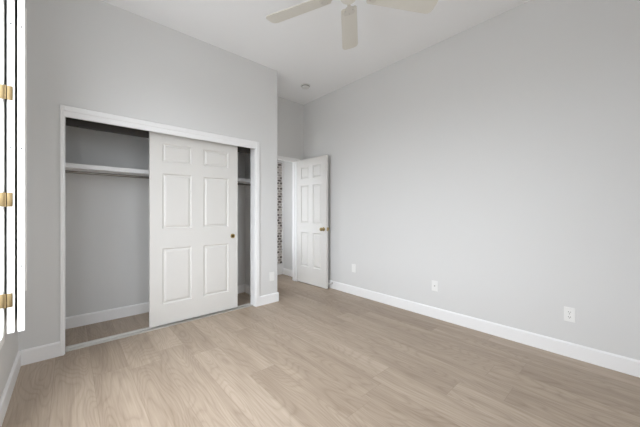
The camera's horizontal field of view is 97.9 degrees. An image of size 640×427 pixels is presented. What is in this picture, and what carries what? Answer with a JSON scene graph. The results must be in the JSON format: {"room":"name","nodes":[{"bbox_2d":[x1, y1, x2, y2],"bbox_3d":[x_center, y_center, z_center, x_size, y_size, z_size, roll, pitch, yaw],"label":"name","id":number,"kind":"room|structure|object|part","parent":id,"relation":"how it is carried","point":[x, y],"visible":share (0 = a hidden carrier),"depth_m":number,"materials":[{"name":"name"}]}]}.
{"room":"empty bedroom","nodes":[
{"label":"empty bedroom","id":0,"kind":"room"},
{"bbox_2d":[0,0,18,398],"bbox_3d":[-1.639,-0.350,1.297,0.120,3.049,5.120,0,0,-42],"label":"wall","id":1,"kind":"structure","parent":0,"point":[9,350],"depth_m":1.73,"materials":[{"name":"white paint"}]},
{"bbox_2d":[0,351,20,426],"bbox_3d":[-1.091,1.115,0.785,0.014,0.117,3.625,0,0,-42],"label":"baseboard","id":2,"kind":"structure","parent":1,"relation":"attached to","point":[6,395],"depth_m":1.74,"materials":[{"name":"white paint"}]},
{"bbox_2d":[0,0,26,349],"bbox_3d":[-1.382,-0.364,1.179,0.104,2.164,1.861,0,0,-42],"label":"plantation shutter","id":3,"kind":"object","parent":1,"relation":"attached to","point":[15,91],"visible":1,"depth_m":1.54,"materials":[{"name":"white paint"}]},
{"bbox_3d":[-1.275,-0.364,0.999,0.024,2.164,1.450,0,0,-42],"label":"shutter frame","id":4,"kind":"part","parent":3,"relation":"part of","materials":[{"name":"white paint"}]},
{"bbox_3d":[-1.860,-0.364,1.691,0.460,2.054,0.028,0,0,45],"label":"panel frame","id":5,"kind":"part","parent":3,"relation":"part of","materials":[{"name":"white paint"}]},
{"bbox_3d":[-1.839,-0.364,1.709,0.460,2.054,0.028,0,0,42],"label":"panel frame","id":6,"kind":"part","parent":3,"relation":"part of","materials":[{"name":"white paint"}]},
{"bbox_3d":[-1.827,-0.389,1.722,0.014,1.747,0.020,0,0,42],"label":"tilt rod","id":7,"kind":"part","parent":3,"relation":"part of","materials":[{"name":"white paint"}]},
{"bbox_2d":[19,0,276,350],"bbox_3d":[-1.474,-0.350,2.953,2.337,3.049,0.115,0,0,-42],"label":"wall","id":8,"kind":"structure","parent":0,"point":[94,55],"depth_m":2.52,"materials":[{"name":"white paint"}]},
{"bbox_2d":[21,341,59,365],"bbox_3d":[-2.209,1.115,2.207,0.219,0.117,0.014,0,0,-42],"label":"baseboard","id":9,"kind":"structure","parent":8,"relation":"attached to","point":[52,350],"depth_m":2.20,"materials":[{"name":"white paint"}]},
{"bbox_2d":[66,117,249,153],"bbox_3d":[-1.526,-0.815,2.963,1.742,0.134,0.150,0,0,-42],"label":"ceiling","id":10,"kind":"structure","parent":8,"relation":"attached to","point":[71,122],"depth_m":2.60,"materials":[{"name":"grey paint"}]},
{"bbox_2d":[149,131,237,327],"bbox_3d":[-1.361,0.147,3.098,0.930,2.005,0.039,0,0,-42],"label":"door","id":11,"kind":"structure","parent":10,"relation":"hanging from","point":[193,183],"depth_m":3.04,"materials":[{"name":"white paint"}]},
{"bbox_2d":[60,104,258,355],"bbox_3d":[-1.484,0.142,2.933,1.829,2.064,0.135,0,0,-42],"label":"door frame","id":12,"kind":"structure","parent":8,"relation":"attached to","point":[65,111],"depth_m":2.71,"materials":[{"name":"white paint"}]},
{"bbox_2d":[259,292,278,305],"bbox_3d":[-0.884,1.115,3.850,0.289,0.117,0.693,0,0,-42],"label":"baseboard","id":13,"kind":"structure","parent":8,"relation":"attached to","point":[274,297],"depth_m":3.59,"materials":[{"name":"white paint"}]},
{"bbox_2d":[270,272,273,280],"bbox_3d":[-0.626,0.833,3.630,0.070,0.115,0.008,0,0,-42],"label":"wall outlet","id":14,"kind":"object","parent":8,"relation":"attached to","point":[271,273],"visible":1,"depth_m":3.63,"materials":[{"name":"white plastic"}]},
{"bbox_2d":[65,96,303,316],"bbox_3d":[-1.560,-0.350,3.787,3.322,3.049,0.115,0,0,-42],"label":"wall","id":15,"kind":"structure","parent":0,"point":[107,217],"depth_m":3.05,"materials":[{"name":"white paint"}]},
{"bbox_2d":[65,170,250,185],"bbox_3d":[-1.763,-0.385,3.187,2.219,0.036,0.036,0,0,-42],"label":"closet rod","id":16,"kind":"object","parent":15,"relation":"attached to","point":[66,171],"visible":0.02,"depth_m":2.84,"materials":[{"name":"silver metal"}]},
{"bbox_2d":[65,284,250,328],"bbox_3d":[-1.744,1.115,3.167,2.220,0.117,0.564,0,0,-42],"label":"baseboard","id":17,"kind":"structure","parent":15,"relation":"attached to","point":[120,312],"depth_m":3.04,"materials":[{"name":"white paint"}]},
{"bbox_2d":[65,163,250,183],"bbox_3d":[-1.830,-0.437,3.263,2.218,0.050,0.303,0,0,-42],"label":"closet shelf","id":18,"kind":"object","parent":15,"relation":"attached to","point":[68,166],"visible":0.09,"depth_m":2.88,"materials":[{"name":"white paint"}]},
{"bbox_2d":[277,156,299,280],"bbox_3d":[-0.699,0.129,4.549,0.832,2.090,0.131,0,0,-42],"label":"door frame","id":19,"kind":"structure","parent":15,"relation":"attached to","point":[294,163],"depth_m":4.77,"materials":[{"name":"white paint"}]},
{"bbox_2d":[297,155,328,288],"bbox_3d":[-0.134,0.142,4.502,0.177,2.040,0.727,0,0,-44],"label":"door","id":20,"kind":"structure","parent":19,"relation":"in","point":[312,173],"depth_m":4.46,"materials":[{"name":"white paint"}]},
{"bbox_2d":[245,148,250,285],"bbox_3d":[-0.874,-0.350,3.946,0.117,3.049,0.564,0,0,-42],"label":"wall","id":21,"kind":"structure","parent":0,"point":[247,156],"depth_m":4.04,"materials":[{"name":"white paint"}]},
{"bbox_2d":[101,0,529,104],"bbox_3d":[-0.358,-1.925,2.446,3.562,0.100,5.360,0,0,-42],"label":"ceiling","id":22,"kind":"structure","parent":0,"point":[306,47],"depth_m":2.87,"materials":[{"name":"white paint"}]},
{"bbox_2d":[300,83,310,88],"bbox_3d":[-0.214,-1.855,4.113,0.150,0.041,0.150,0,0,-42],"label":"smoke detector","id":23,"kind":"object","parent":22,"relation":"attached to","point":[304,85],"visible":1,"depth_m":4.07,"materials":[{"name":"white plastic"}]},
{"bbox_2d":[266,0,437,49],"bbox_3d":[0.180,-1.683,1.923,1.274,0.382,1.302,0,0,-42],"label":"ceiling fan","id":24,"kind":"object","parent":22,"relation":"hanging from","point":[349,14],"visible":1,"depth_m":2.12,"materials":[{"name":"white wood"}]},
{"bbox_3d":[-0.174,-1.550,2.136,0.525,0.006,0.146,0,13,25],"label":"blade","id":25,"kind":"part","parent":24,"relation":"part of","materials":[{"name":"white"}]},
{"bbox_3d":[0.252,-1.550,2.368,0.146,0.006,0.525,-13,-2,7],"label":"blade","id":26,"kind":"part","parent":24,"relation":"part of","materials":[{"name":"white"}]},
{"bbox_3d":[0.605,-1.550,2.035,0.525,0.006,0.146,0,-13,-11],"label":"blade","id":27,"kind":"part","parent":24,"relation":"part of","materials":[{"name":"white"}]},
{"bbox_2d":[2,274,639,426],"bbox_3d":[-0.358,1.224,2.446,3.562,0.100,5.360,0,0,-42],"label":"floor","id":28,"kind":"structure","parent":0,"point":[313,356],"depth_m":1.97,"materials":[{"name":"brown wood"}]},
{"bbox_2d":[66,303,252,351],"bbox_3d":[-1.522,1.167,2.959,1.742,0.013,0.094,0,0,-42],"label":"floor track","id":29,"kind":"object","parent":28,"relation":"on","point":[147,329],"visible":0.94,"depth_m":2.74,"materials":[{"name":"silver metal"}]},
{"bbox_2d":[278,0,639,359],"bbox_3d":[0.924,-0.350,3.594,0.120,3.049,5.360,0,0,-42],"label":"wall","id":30,"kind":"structure","parent":0,"point":[496,162],"depth_m":2.61,"materials":[{"name":"white paint"}]},
{"bbox_2d":[283,268,291,276],"bbox_3d":[-0.533,1.115,5.119,0.014,0.117,0.498,0,0,-42],"label":"baseboard","id":31,"kind":"structure","parent":30,"relation":"attached to","point":[288,272],"depth_m":5.19,"materials":[{"name":"white paint"}]},
{"bbox_2d":[352,264,355,272],"bbox_3d":[0.482,0.799,3.991,0.008,0.115,0.070,0,0,-42],"label":"wall outlet","id":32,"kind":"object","parent":30,"relation":"attached to","point":[353,265],"visible":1,"depth_m":3.98,"materials":[{"name":"white plastic"}]},
{"bbox_2d":[432,280,437,291],"bbox_3d":[1.275,0.817,3.100,0.017,0.115,0.070,0,0,-42],"label":"wall outlet","id":33,"kind":"object","parent":30,"relation":"attached to","point":[434,283],"visible":1,"depth_m":3.10,"materials":[{"name":"white plastic"}]},
{"bbox_2d":[328,280,639,377],"bbox_3d":[1.151,1.115,3.240,0.014,0.117,4.288,0,0,-42],"label":"baseboard","id":34,"kind":"structure","parent":30,"relation":"attached to","point":[626,365],"depth_m":2.55,"materials":[{"name":"white paint"}]},
{"bbox_2d":[564,306,574,322],"bbox_3d":[2.029,0.830,2.265,0.009,0.115,0.070,0,0,-42],"label":"wall outlet","id":35,"kind":"object","parent":30,"relation":"attached to","point":[569,313],"visible":1,"depth_m":2.26,"materials":[{"name":"white plastic"}]},
{"bbox_3d":[-1.082,-0.351,4.845,1.197,3.049,0.821,0,0,-42],"label":"wall","id":36,"kind":"structure","parent":0,"visible":0},
{"bbox_2d":[277,160,282,274],"bbox_3d":[-1.074,0.099,5.101,0.838,2.150,0.190,0,0,-42],"label":"stone panel","id":37,"kind":"object","parent":36,"relation":"attached to","point":[279,163],"visible":0.22,"depth_m":5.27,"materials":[{"name":"multicoloured stone"}]}
]}

